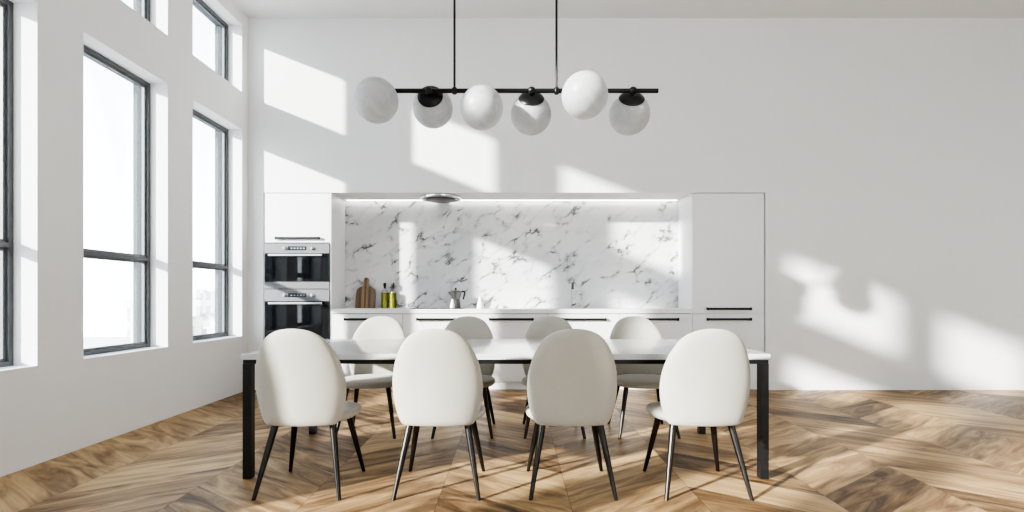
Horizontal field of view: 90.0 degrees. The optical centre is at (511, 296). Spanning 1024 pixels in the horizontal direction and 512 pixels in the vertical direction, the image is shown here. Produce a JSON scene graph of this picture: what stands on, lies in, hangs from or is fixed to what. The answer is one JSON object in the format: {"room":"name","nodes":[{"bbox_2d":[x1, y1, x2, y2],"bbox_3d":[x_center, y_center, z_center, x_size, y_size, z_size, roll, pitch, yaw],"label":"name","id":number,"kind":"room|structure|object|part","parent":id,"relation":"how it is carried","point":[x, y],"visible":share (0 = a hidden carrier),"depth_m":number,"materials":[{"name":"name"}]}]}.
{"room":"dining room","nodes":[
{"label":"dining room","id":0,"kind":"room"},
{"bbox_2d":[0,0,247,476],"bbox_3d":[-3.340,-1.120,0.385,0.320,4.480,11.570,0,0,0],"label":"wall","id":1,"kind":"structure","parent":0,"point":[56,400],"depth_m":4.21,"materials":[{"name":"paint"}]},
{"bbox_2d":[0,0,12,366],"bbox_3d":[-3.365,-0.755,2.965,0.054,2.430,0.930,0,0,0],"label":"window","id":2,"kind":"structure","parent":1,"relation":"in","point":[6,6],"depth_m":3.40,"materials":[{"name":"grey metal"}]},
{"bbox_3d":[-3.372,-1.150,2.965,0.024,1.576,0.866,0,0,0],"label":"sash","id":3,"kind":"part","parent":2,"relation":"part of","materials":[{"name":"grey"}]},
{"bbox_3d":[-3.372,0.050,2.965,0.024,0.756,0.866,0,0,0],"label":"sash","id":4,"kind":"part","parent":2,"relation":"part of","materials":[{"name":"grey"}]},
{"bbox_2d":[84,45,149,355],"bbox_3d":[-3.365,-0.755,4.265,0.054,2.430,0.930,0,0,0],"label":"window","id":5,"kind":"structure","parent":1,"relation":"in","point":[144,258],"depth_m":4.68,"materials":[{"name":"grey metal"}]},
{"bbox_3d":[-3.372,-1.150,4.265,0.024,1.576,0.866,0,0,0],"label":"sash","id":6,"kind":"part","parent":5,"relation":"part of","materials":[{"name":"grey"}]},
{"bbox_3d":[-3.372,0.050,4.265,0.024,0.756,0.866,0,0,0],"label":"sash","id":7,"kind":"part","parent":5,"relation":"part of","materials":[{"name":"grey"}]},
{"bbox_2d":[142,0,149,21],"bbox_3d":[-3.366,-2.808,4.265,0.052,0.785,0.930,0,0,0],"label":"window","id":8,"kind":"structure","parent":1,"relation":"in","point":[145,3],"depth_m":4.70,"materials":[{"name":"grey"}]},
{"bbox_3d":[-3.372,-2.808,4.265,0.024,0.721,0.866,0,0,0],"label":"sash","id":9,"kind":"part","parent":8,"relation":"part of","materials":[{"name":"grey"}]},
{"bbox_3d":[-3.366,-2.808,4.265,0.052,0.785,0.930,0,0,0],"label":"frame","id":10,"kind":"part","parent":8,"relation":"part of","materials":[{"name":"grey"}]},
{"bbox_2d":[193,109,227,340],"bbox_3d":[-3.365,-0.755,5.565,0.054,2.430,0.930,0,0,0],"label":"window","id":11,"kind":"structure","parent":1,"relation":"in","point":[223,267],"depth_m":5.98,"materials":[{"name":"grey metal"}]},
{"bbox_3d":[-3.372,-1.150,5.565,0.024,1.576,0.866,0,0,0],"label":"sash","id":12,"kind":"part","parent":11,"relation":"part of","materials":[{"name":"grey"}]},
{"bbox_3d":[-3.372,0.050,5.565,0.024,0.756,0.866,0,0,0],"label":"sash","id":13,"kind":"part","parent":11,"relation":"part of","materials":[{"name":"grey"}]},
{"bbox_2d":[193,0,227,80],"bbox_3d":[-3.366,-2.808,5.565,0.052,0.785,0.930,0,0,0],"label":"window","id":14,"kind":"structure","parent":1,"relation":"in","point":[201,3],"depth_m":5.98,"materials":[{"name":"grey"}]},
{"bbox_2d":[0,389,1023,511],"bbox_3d":[1.725,1.170,0.800,10.450,0.100,12.400,0,0,0],"label":"floor","id":15,"kind":"structure","parent":0,"point":[830,450],"depth_m":3.42,"materials":[{"name":"brown wood"}]},
{"bbox_2d":[264,193,344,338],"bbox_3d":[-2.583,-0.067,6.462,0.805,2.373,0.656,0,0,0],"label":"tall cabinet","id":16,"kind":"object","parent":15,"relation":"on","point":[288,217],"visible":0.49,"depth_m":6.17,"materials":[{"name":"white paint"}]},
{"bbox_3d":[-2.578,-0.708,6.154,0.539,0.034,0.041,0,0,0],"label":"handle","id":17,"kind":"part","parent":16,"relation":"part of","materials":[{"name":"black"}]},
{"bbox_2d":[265,289,329,338],"bbox_3d":[-2.588,0.214,6.370,0.780,0.612,0.508,0,0,0],"label":"oven","id":18,"kind":"object","parent":16,"relation":"in","point":[304,309],"visible":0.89,"depth_m":6.16,"materials":[{"name":"grey metal"}]},
{"bbox_3d":[-2.595,0.074,6.139,0.642,0.026,0.046,0,0,0],"label":"handle","id":19,"kind":"part","parent":18,"relation":"part of","materials":[{"name":"metal"}]},
{"bbox_3d":[-2.588,-0.021,6.178,0.780,0.143,0.032,0,0,0],"label":"control panel","id":20,"kind":"part","parent":18,"relation":"part of","materials":[{"name":"metal"}]},
{"bbox_2d":[265,243,329,288],"bbox_3d":[-2.588,-0.373,6.370,0.780,0.546,0.508,0,0,0],"label":"oven","id":21,"kind":"object","parent":16,"relation":"in","point":[287,265],"visible":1,"depth_m":6.16,"materials":[{"name":"grey metal"}]},
{"bbox_3d":[-2.595,-0.503,6.139,0.642,0.026,0.046,0,0,0],"label":"handle","id":22,"kind":"part","parent":21,"relation":"part of","materials":[{"name":"metal"}]},
{"bbox_3d":[-2.588,-0.354,6.178,0.780,0.338,0.032,0,0,0],"label":"door","id":23,"kind":"part","parent":21,"relation":"part of","materials":[{"name":"black glass"}]},
{"bbox_3d":[-2.588,-0.586,6.178,0.780,0.120,0.032,0,0,0],"label":"control panel","id":24,"kind":"part","parent":21,"relation":"part of","materials":[{"name":"metal"}]},
{"bbox_3d":[-2.588,-0.954,6.184,0.780,0.593,0.020,0,0,0],"label":"door","id":25,"kind":"part","parent":16,"relation":"part of","materials":[{"name":"white paint"}]},
{"bbox_2d":[251,329,364,500],"bbox_3d":[-1.190,0.645,3.052,0.514,0.949,0.595,0,0,0],"label":"dining chair","id":26,"kind":"object","parent":15,"relation":"on","point":[300,380],"visible":1,"depth_m":2.82,"materials":[{"name":"beige fabric"}]},
{"bbox_3d":[-1.389,0.916,2.885,0.040,0.408,0.162,0,0,35],"label":"leg","id":27,"kind":"part","parent":26,"relation":"part of","materials":[{"name":"grey metal"}]},
{"bbox_3d":[-1.384,0.916,3.249,0.040,0.408,0.145,0,0,-35],"label":"leg","id":28,"kind":"part","parent":26,"relation":"part of","materials":[{"name":"grey metal"}]},
{"bbox_3d":[-1.190,0.447,2.834,0.509,0.551,0.158,0,0,0],"label":"backrest","id":29,"kind":"part","parent":26,"relation":"part of","materials":[{"name":"beige fabric"}]},
{"bbox_3d":[-0.992,0.916,2.885,0.040,0.408,0.162,0,0,-35],"label":"leg","id":30,"kind":"part","parent":26,"relation":"part of","materials":[{"name":"grey metal"}]},
{"bbox_3d":[-1.190,0.694,3.115,0.514,0.062,0.470,0,0,0],"label":"seat","id":31,"kind":"part","parent":26,"relation":"part of","materials":[{"name":"beige fabric"}]},
{"bbox_3d":[-0.996,0.916,3.249,0.040,0.408,0.145,0,0,35],"label":"leg","id":32,"kind":"part","parent":26,"relation":"part of","materials":[{"name":"grey metal"}]},
{"bbox_2d":[331,314,402,388],"bbox_3d":[-1.750,0.661,6.412,0.859,0.917,0.556,0,0,0],"label":"base cabinet","id":33,"kind":"object","parent":15,"relation":"on","point":[343,326],"visible":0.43,"depth_m":6.17,"materials":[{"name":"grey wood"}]},
{"bbox_3d":[-1.750,0.268,6.154,0.539,0.034,0.041,0,0,0],"label":"handle","id":34,"kind":"part","parent":33,"relation":"part of","materials":[{"name":"black metal"}]},
{"bbox_2d":[331,308,691,313],"bbox_3d":[-0.003,0.172,6.430,4.353,0.054,0.520,0,0,0],"label":"countertop","id":35,"kind":"structure","parent":33,"relation":"on","point":[340,310],"depth_m":6.17,"materials":[{"name":"white stone"}]},
{"bbox_2d":[355,277,375,307],"bbox_3d":[-1.895,-0.053,6.637,0.256,0.402,0.085,0,0,0],"label":"cutting board","id":36,"kind":"object","parent":35,"relation":"on","point":[365,295],"visible":0.95,"depth_m":6.62,"materials":[{"name":"brown wood"}]},
{"bbox_2d":[381,283,387,307],"bbox_3d":[-1.646,-0.020,6.632,0.089,0.330,0.089,0,0,0],"label":"oil bottle","id":37,"kind":"object","parent":35,"relation":"on","point":[384,296],"visible":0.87,"depth_m":6.60,"materials":[{"name":"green glass"}]},
{"bbox_2d":[389,283,395,307],"bbox_3d":[-1.543,-0.020,6.632,0.089,0.330,0.089,0,0,0],"label":"oil bottle","id":38,"kind":"object","parent":35,"relation":"on","point":[392,296],"visible":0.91,"depth_m":6.60,"materials":[{"name":"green glass"}]},
{"bbox_2d":[410,308,463,308],"bbox_3d":[-0.922,0.141,6.420,0.645,0.009,0.360,0,0,0],"label":"cooktop","id":39,"kind":"object","parent":35,"relation":"in","point":[410,308],"visible":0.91,"depth_m":6.24,"materials":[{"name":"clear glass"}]},
{"bbox_2d":[450,299,454,307],"bbox_3d":[-0.733,0.080,6.285,0.060,0.112,0.060,0,0,0],"label":"shaker","id":40,"kind":"object","parent":39,"relation":"on","point":[452,301],"visible":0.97,"depth_m":6.27,"materials":[{"name":"white ceramic"}]},
{"bbox_2d":[448,288,465,307],"bbox_3d":[-0.698,0.010,6.472,0.175,0.252,0.167,0,0,-42],"label":"moka pot","id":41,"kind":"object","parent":39,"relation":"on","point":[455,294],"visible":0.92,"depth_m":6.42,"materials":[{"name":"silver metal"}]},
{"bbox_2d":[477,296,483,308],"bbox_3d":[-0.400,0.066,6.460,0.092,0.158,0.092,0,0,0],"label":"shaker","id":42,"kind":"object","parent":35,"relation":"on","point":[480,305],"visible":1,"depth_m":6.43,"materials":[{"name":"white ceramic"}]},
{"bbox_2d":[570,276,575,307],"bbox_3d":[0.783,-0.060,6.519,0.094,0.410,0.173,0,0,0],"label":"tap","id":43,"kind":"object","parent":35,"relation":"on","point":[572,282],"visible":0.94,"depth_m":6.57,"materials":[{"name":"silver metal"}]},
{"bbox_2d":[337,316,405,438],"bbox_3d":[-1.165,0.645,4.293,0.514,0.949,0.595,0,0,0],"label":"dining chair","id":44,"kind":"object","parent":15,"relation":"on","point":[364,376],"visible":0.58,"depth_m":4.45,"materials":[{"name":"beige fabric"}]},
{"bbox_3d":[-1.359,0.916,4.096,0.040,0.408,0.145,0,0,35],"label":"leg","id":45,"kind":"part","parent":44,"relation":"part of","materials":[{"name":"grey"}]},
{"bbox_3d":[-1.363,0.916,4.460,0.040,0.408,0.162,0,0,-35],"label":"leg","id":46,"kind":"part","parent":44,"relation":"part of","materials":[{"name":"grey metal"}]},
{"bbox_3d":[-1.165,0.694,4.230,0.514,0.062,0.470,0,0,0],"label":"seat","id":47,"kind":"part","parent":44,"relation":"part of","materials":[{"name":"beige fabric"}]},
{"bbox_3d":[-1.165,0.447,4.511,0.509,0.551,0.158,0,0,0],"label":"backrest","id":48,"kind":"part","parent":44,"relation":"part of","materials":[{"name":"beige fabric"}]},
{"bbox_3d":[-0.971,0.916,4.096,0.040,0.408,0.145,0,0,-35],"label":"leg","id":49,"kind":"part","parent":44,"relation":"part of","materials":[{"name":"grey metal"}]},
{"bbox_2d":[391,329,485,500],"bbox_3d":[-0.419,0.645,3.052,0.514,0.949,0.595,0,0,0],"label":"dining chair","id":50,"kind":"object","parent":15,"relation":"on","point":[437,375],"visible":1,"depth_m":2.82,"materials":[{"name":"beige fabric"}]},
{"bbox_3d":[-0.618,0.916,2.885,0.040,0.408,0.162,0,0,35],"label":"leg","id":51,"kind":"part","parent":50,"relation":"part of","materials":[{"name":"grey metal"}]},
{"bbox_3d":[-0.613,0.916,3.249,0.040,0.408,0.145,0,0,-35],"label":"leg","id":52,"kind":"part","parent":50,"relation":"part of","materials":[{"name":"grey metal"}]},
{"bbox_3d":[-0.419,0.447,2.834,0.509,0.551,0.158,0,0,0],"label":"backrest","id":53,"kind":"part","parent":50,"relation":"part of","materials":[{"name":"beige fabric"}]},
{"bbox_3d":[-0.221,0.916,2.885,0.040,0.408,0.162,0,0,-35],"label":"leg","id":54,"kind":"part","parent":50,"relation":"part of","materials":[{"name":"grey metal"}]},
{"bbox_3d":[-0.225,0.916,3.249,0.040,0.408,0.145,0,0,35],"label":"leg","id":55,"kind":"part","parent":50,"relation":"part of","materials":[{"name":"grey metal"}]},
{"bbox_3d":[-0.419,0.694,3.115,0.514,0.062,0.470,0,0,0],"label":"seat","id":56,"kind":"part","parent":50,"relation":"part of","materials":[{"name":"beige fabric"}]},
{"bbox_2d":[403,314,474,337],"bbox_3d":[-0.882,0.661,6.412,0.872,0.917,0.556,0,0,0],"label":"base cabinet","id":57,"kind":"object","parent":15,"relation":"on","point":[412,323],"visible":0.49,"depth_m":6.17,"materials":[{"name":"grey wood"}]},
{"bbox_3d":[-0.882,0.268,6.154,0.539,0.034,0.041,0,0,0],"label":"handle","id":58,"kind":"part","parent":57,"relation":"part of","materials":[{"name":"black metal"}]},
{"bbox_2d":[431,316,494,438],"bbox_3d":[-0.394,0.645,4.293,0.514,0.949,0.595,0,0,0],"label":"dining chair","id":59,"kind":"object","parent":15,"relation":"on","point":[468,327],"visible":0.4,"depth_m":4.50,"materials":[{"name":"beige fabric"}]},
{"bbox_3d":[-0.588,0.916,4.096,0.040,0.408,0.145,0,0,35],"label":"leg","id":60,"kind":"part","parent":59,"relation":"part of","materials":[{"name":"grey metal"}]},
{"bbox_3d":[-0.394,0.447,4.511,0.509,0.551,0.158,0,0,0],"label":"backrest","id":61,"kind":"part","parent":59,"relation":"part of","materials":[{"name":"beige fabric"}]},
{"bbox_3d":[-0.200,0.916,4.096,0.040,0.408,0.145,0,0,-35],"label":"leg","id":62,"kind":"part","parent":59,"relation":"part of","materials":[{"name":"grey metal"}]},
{"bbox_3d":[-0.394,0.694,4.230,0.514,0.062,0.470,0,0,0],"label":"seat","id":63,"kind":"part","parent":59,"relation":"part of","materials":[{"name":"beige fabric"}]},
{"bbox_3d":[-0.196,0.916,4.460,0.040,0.408,0.162,0,0,35],"label":"leg","id":64,"kind":"part","parent":59,"relation":"part of","materials":[{"name":"grey metal"}]},
{"bbox_2d":[241,339,770,478],"bbox_3d":[-0.038,0.734,3.688,3.241,0.772,1.115,0,0,0],"label":"dining table","id":65,"kind":"object","parent":15,"relation":"on","point":[348,351],"visible":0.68,"depth_m":3.15,"materials":[{"name":"white paint"}]},
{"bbox_3d":[-1.631,0.766,3.174,0.051,0.708,0.051,0,0,0],"label":"leg","id":66,"kind":"part","parent":65,"relation":"part of","materials":[{"name":"black metal"}]},
{"bbox_3d":[-1.631,0.766,4.202,0.051,0.708,0.051,0,0,0],"label":"leg","id":67,"kind":"part","parent":65,"relation":"part of","materials":[{"name":"black metal"}]},
{"bbox_3d":[-0.038,0.398,3.165,3.237,0.028,0.026,0,0,0],"label":"rail","id":68,"kind":"part","parent":65,"relation":"part of","materials":[{"name":"black metal"}]},
{"bbox_3d":[1.554,0.766,4.202,0.051,0.708,0.051,0,0,0],"label":"leg","id":69,"kind":"part","parent":65,"relation":"part of","materials":[{"name":"black metal"}]},
{"bbox_3d":[1.554,0.766,3.174,0.051,0.708,0.051,0,0,0],"label":"leg","id":70,"kind":"part","parent":65,"relation":"part of","materials":[{"name":"black metal"}]},
{"bbox_2d":[475,314,546,388],"bbox_3d":[-0.009,0.661,6.412,0.872,0.917,0.556,0,0,0],"label":"base cabinet","id":71,"kind":"object","parent":15,"relation":"on","point":[502,326],"visible":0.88,"depth_m":6.17,"materials":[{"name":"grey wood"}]},
{"bbox_3d":[-0.009,0.268,6.154,0.539,0.034,0.041,0,0,0],"label":"handle","id":72,"kind":"part","parent":71,"relation":"part of","materials":[{"name":"black metal"}]},
{"bbox_2d":[522,316,585,438],"bbox_3d":[0.339,0.645,4.293,0.514,0.949,0.595,0,0,0],"label":"dining chair","id":73,"kind":"object","parent":15,"relation":"on","point":[540,328],"visible":0.19,"depth_m":4.51,"materials":[{"name":"beige fabric"}]},
{"bbox_3d":[0.339,0.694,4.230,0.514,0.062,0.470,0,0,0],"label":"seat","id":74,"kind":"part","parent":73,"relation":"part of","materials":[{"name":"beige fabric"}]},
{"bbox_3d":[0.141,0.916,4.460,0.040,0.408,0.162,0,0,-35],"label":"leg","id":75,"kind":"part","parent":73,"relation":"part of","materials":[{"name":"grey"}]},
{"bbox_3d":[0.145,0.916,4.096,0.040,0.408,0.145,0,0,35],"label":"leg","id":76,"kind":"part","parent":73,"relation":"part of","materials":[{"name":"grey metal"}]},
{"bbox_3d":[0.339,0.447,4.511,0.509,0.551,0.158,0,0,0],"label":"backrest","id":77,"kind":"part","parent":73,"relation":"part of","materials":[{"name":"beige fabric"}]},
{"bbox_3d":[0.533,0.916,4.096,0.040,0.408,0.145,0,0,-35],"label":"leg","id":78,"kind":"part","parent":73,"relation":"part of","materials":[{"name":"grey metal"}]},
{"bbox_2d":[525,329,617,500],"bbox_3d":[0.339,0.645,3.052,0.514,0.949,0.595,0,0,0],"label":"dining chair","id":79,"kind":"object","parent":15,"relation":"on","point":[572,378],"visible":1,"depth_m":2.82,"materials":[{"name":"beige fabric"}]},
{"bbox_3d":[0.339,0.694,3.115,0.514,0.062,0.470,0,0,0],"label":"seat","id":80,"kind":"part","parent":79,"relation":"part of","materials":[{"name":"beige fabric"}]},
{"bbox_3d":[0.145,0.916,3.249,0.040,0.408,0.145,0,0,-35],"label":"leg","id":81,"kind":"part","parent":79,"relation":"part of","materials":[{"name":"grey metal"}]},
{"bbox_3d":[0.141,0.916,2.885,0.040,0.408,0.162,0,0,35],"label":"leg","id":82,"kind":"part","parent":79,"relation":"part of","materials":[{"name":"grey metal"}]},
{"bbox_3d":[0.339,0.447,2.834,0.509,0.551,0.158,0,0,0],"label":"backrest","id":83,"kind":"part","parent":79,"relation":"part of","materials":[{"name":"beige fabric"}]},
{"bbox_3d":[0.533,0.916,3.249,0.040,0.408,0.145,0,0,35],"label":"leg","id":84,"kind":"part","parent":79,"relation":"part of","materials":[{"name":"grey metal"}]},
{"bbox_3d":[0.537,0.916,2.885,0.040,0.408,0.162,0,0,-35],"label":"leg","id":85,"kind":"part","parent":79,"relation":"part of","materials":[{"name":"grey metal"}]},
{"bbox_2d":[547,314,619,338],"bbox_3d":[0.865,0.661,6.412,0.872,0.917,0.556,0,0,0],"label":"base cabinet","id":86,"kind":"object","parent":15,"relation":"on","point":[601,324],"visible":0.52,"depth_m":6.17,"materials":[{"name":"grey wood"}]},
{"bbox_3d":[0.865,0.268,6.154,0.539,0.034,0.041,0,0,0],"label":"handle","id":87,"kind":"part","parent":86,"relation":"part of","materials":[{"name":"black metal"}]},
{"bbox_2d":[607,316,680,438],"bbox_3d":[1.088,0.645,4.293,0.514,0.949,0.595,0,0,0],"label":"dining chair","id":88,"kind":"object","parent":15,"relation":"on","point":[637,376],"visible":0.58,"depth_m":4.46,"materials":[{"name":"beige fabric"}]},
{"bbox_3d":[0.889,0.916,4.460,0.040,0.408,0.162,0,0,-35],"label":"leg","id":89,"kind":"part","parent":88,"relation":"part of","materials":[{"name":"grey metal"}]},
{"bbox_3d":[0.894,0.916,4.096,0.040,0.408,0.145,0,0,35],"label":"leg","id":90,"kind":"part","parent":88,"relation":"part of","materials":[{"name":"grey metal"}]},
{"bbox_3d":[1.088,0.447,4.511,0.509,0.551,0.158,0,0,0],"label":"backrest","id":91,"kind":"part","parent":88,"relation":"part of","materials":[{"name":"beige fabric"}]},
{"bbox_3d":[1.088,0.694,4.230,0.514,0.062,0.470,0,0,0],"label":"seat","id":92,"kind":"part","parent":88,"relation":"part of","materials":[{"name":"beige fabric"}]},
{"bbox_3d":[1.286,0.916,4.460,0.040,0.408,0.162,0,0,35],"label":"leg","id":93,"kind":"part","parent":88,"relation":"part of","materials":[{"name":"grey"}]},
{"bbox_3d":[1.282,0.916,4.096,0.040,0.408,0.145,0,0,-35],"label":"leg","id":94,"kind":"part","parent":88,"relation":"part of","materials":[{"name":"grey metal"}]},
{"bbox_2d":[620,314,691,388],"bbox_3d":[1.738,0.661,6.412,0.872,0.917,0.556,0,0,0],"label":"base cabinet","id":95,"kind":"object","parent":15,"relation":"on","point":[670,326],"visible":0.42,"depth_m":6.17,"materials":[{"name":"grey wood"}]},
{"bbox_3d":[1.738,0.614,6.184,0.868,0.816,0.020,0,0,0],"label":"door","id":96,"kind":"part","parent":95,"relation":"part of","materials":[{"name":"white paint"}]},
{"bbox_3d":[1.738,0.268,6.154,0.539,0.034,0.041,0,0,0],"label":"handle","id":97,"kind":"part","parent":95,"relation":"part of","materials":[{"name":"black metal"}]},
{"bbox_2d":[643,329,753,500],"bbox_3d":[1.088,0.645,3.052,0.514,0.949,0.595,0,0,0],"label":"dining chair","id":98,"kind":"object","parent":15,"relation":"on","point":[705,380],"visible":1,"depth_m":2.82,"materials":[{"name":"beige fabric"}]},
{"bbox_3d":[0.894,0.916,3.249,0.040,0.408,0.145,0,0,-35],"label":"leg","id":99,"kind":"part","parent":98,"relation":"part of","materials":[{"name":"grey metal"}]},
{"bbox_3d":[1.088,0.694,3.115,0.514,0.062,0.470,0,0,0],"label":"seat","id":100,"kind":"part","parent":98,"relation":"part of","materials":[{"name":"beige fabric"}]},
{"bbox_3d":[0.889,0.916,2.885,0.040,0.408,0.162,0,0,35],"label":"leg","id":101,"kind":"part","parent":98,"relation":"part of","materials":[{"name":"grey metal"}]},
{"bbox_3d":[1.088,0.447,2.834,0.509,0.551,0.158,0,0,0],"label":"backrest","id":102,"kind":"part","parent":98,"relation":"part of","materials":[{"name":"beige fabric"}]},
{"bbox_3d":[1.282,0.916,3.249,0.040,0.408,0.145,0,0,35],"label":"leg","id":103,"kind":"part","parent":98,"relation":"part of","materials":[{"name":"grey metal"}]},
{"bbox_3d":[1.286,0.916,2.885,0.040,0.408,0.162,0,0,-35],"label":"leg","id":104,"kind":"part","parent":98,"relation":"part of","materials":[{"name":"grey metal"}]},
{"bbox_2d":[678,193,763,388],"bbox_3d":[2.609,-0.067,6.462,0.869,2.373,0.656,0,0,0],"label":"tall cabinet","id":105,"kind":"object","parent":15,"relation":"on","point":[721,235],"visible":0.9,"depth_m":6.17,"materials":[{"name":"white paint"}]},
{"bbox_3d":[2.609,0.614,6.184,0.863,0.816,0.020,0,0,0],"label":"door","id":106,"kind":"part","parent":105,"relation":"part of","materials":[{"name":"white paint"}]},
{"bbox_3d":[2.609,-0.526,6.184,0.863,1.447,0.020,0,0,0],"label":"door","id":107,"kind":"part","parent":105,"relation":"part of","materials":[{"name":"white paint"}]},
{"bbox_3d":[2.609,0.268,6.154,0.539,0.034,0.041,0,0,0],"label":"handle","id":108,"kind":"part","parent":105,"relation":"part of","materials":[{"name":"black metal"}]},
{"bbox_3d":[2.609,0.142,6.154,0.539,0.034,0.041,0,0,0],"label":"handle","id":109,"kind":"part","parent":105,"relation":"part of","materials":[{"name":"black metal"}]},
{"bbox_2d":[231,0,1023,17],"bbox_3d":[1.725,-3.460,0.800,10.450,0.200,12.400,0,0,0],"label":"ceiling","id":110,"kind":"structure","parent":0,"point":[250,8],"depth_m":5.96,"materials":[{"name":"paint"}]},
{"bbox_2d":[353,0,658,135],"bbox_3d":[-0.025,-2.273,3.721,2.172,2.172,0.659,0,0,0],"label":"pendant lamp","id":111,"kind":"object","parent":110,"relation":"hanging from","point":[585,92],"visible":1,"depth_m":3.70,"materials":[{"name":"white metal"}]},
{"bbox_3d":[-0.950,-1.366,3.570,0.308,0.308,0.287,0,41,0],"label":"lamp shade","id":112,"kind":"part","parent":111,"relation":"part of","materials":[{"name":"white glass"}]},
{"bbox_3d":[-0.604,-1.439,3.909,0.304,0.304,0.282,0,-17,0],"label":"lamp shade","id":113,"kind":"part","parent":111,"relation":"part of","materials":[{"name":"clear glass"}]},
{"bbox_3d":[-0.418,-2.419,3.720,0.017,1.842,0.017,0,0,0],"label":"rod","id":114,"kind":"part","parent":111,"relation":"part of","materials":[{"name":"black metal"}]},
{"bbox_3d":[-0.214,-1.330,3.615,0.304,0.282,0.304,0,-32,0],"label":"lamp shade","id":115,"kind":"part","parent":111,"relation":"part of","materials":[{"name":"white glass"}]},
{"bbox_3d":[0.142,-1.369,3.871,0.304,0.304,0.282,0,-41,0],"label":"lamp shade","id":116,"kind":"part","parent":111,"relation":"part of","materials":[{"name":"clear glass"}]},
{"bbox_3d":[0.323,-2.419,3.720,0.017,1.842,0.017,0,0,0],"label":"rod","id":117,"kind":"part","parent":111,"relation":"part of","materials":[{"name":"black metal"}]},
{"bbox_3d":[0.504,-1.392,3.542,0.320,0.320,0.300,0,31,0],"label":"lamp shade","id":118,"kind":"part","parent":111,"relation":"part of","materials":[{"name":"white glass"}]},
{"bbox_3d":[0.885,-1.369,3.870,0.304,0.304,0.282,0,-41,2],"label":"lamp shade","id":119,"kind":"part","parent":111,"relation":"part of","materials":[{"name":"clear glass"}]},
{"bbox_2d":[248,18,1023,389],"bbox_3d":[1.725,-1.120,6.585,10.450,4.480,0.830,0,0,0],"label":"wall","id":120,"kind":"structure","parent":0,"point":[885,156],"depth_m":6.17,"materials":[{"name":"paint"}]},
{"bbox_2d":[421,193,460,202],"bbox_3d":[-0.892,-1.236,6.430,0.506,0.044,0.506,0,0,0],"label":"extractor hood","id":121,"kind":"object","parent":120,"relation":"attached to","point":[432,197],"visible":1,"depth_m":6.31,"materials":[{"name":"silver metal"}]},
{"bbox_3d":[-0.892,-1.220,6.430,0.356,0.011,0.356,0,0,0],"label":"plate","id":122,"kind":"part","parent":121,"relation":"part of","materials":[{"name":"grey metal"}]},
{"bbox_2d":[345,201,677,307],"bbox_3d":[-0.003,-0.531,6.701,4.353,1.452,0.020,0,0,0],"label":"backsplash","id":123,"kind":"structure","parent":120,"relation":"attached to","point":[508,254],"depth_m":6.69,"materials":[{"name":"white stone"}]},
{"bbox_2d":[347,200,676,200],"bbox_3d":[-0.003,-1.256,6.657,4.295,0.002,0.023,0,0,0],"label":"light strip","id":124,"kind":"object","parent":120,"relation":"attached to","point":[347,200],"visible":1,"depth_m":6.66,"materials":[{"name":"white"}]},
{"label":"outside","id":125,"kind":"structure","parent":0,"visible":0},
{"bbox_2d":[84,337,126,348],"bbox_3d":[-201.950,31.220,100.000,396.100,0.200,600.000,0,0,0],"label":"ground","id":126,"kind":"structure","parent":125,"point":[89,342],"depth_m":358.10,"materials":[{"name":"white"}]},
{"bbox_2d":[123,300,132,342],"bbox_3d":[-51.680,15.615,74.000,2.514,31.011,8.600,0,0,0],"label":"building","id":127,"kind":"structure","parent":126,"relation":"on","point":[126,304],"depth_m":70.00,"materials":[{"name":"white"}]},
{"bbox_2d":[193,290,214,315],"bbox_3d":[-59.189,14.892,99.000,3.198,32.456,8.600,0,0,0],"label":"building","id":128,"kind":"structure","parent":126,"relation":"on","point":[203,300],"depth_m":96.38,"materials":[{"name":"white"}]},
{"bbox_2d":[193,313,214,334],"bbox_3d":[-47.836,16.794,82.000,3.037,28.652,8.600,0,0,0],"label":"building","id":129,"kind":"structure","parent":126,"relation":"on","point":[198,329],"depth_m":78.00,"materials":[{"name":"white"}]},
{"bbox_2d":[203,320,214,333],"bbox_3d":[-36.207,16.856,66.000,2.053,28.529,8.600,0,0,0],"label":"building","id":130,"kind":"structure","parent":126,"relation":"on","point":[209,325],"depth_m":61.70,"materials":[{"name":"white"}]}
]}

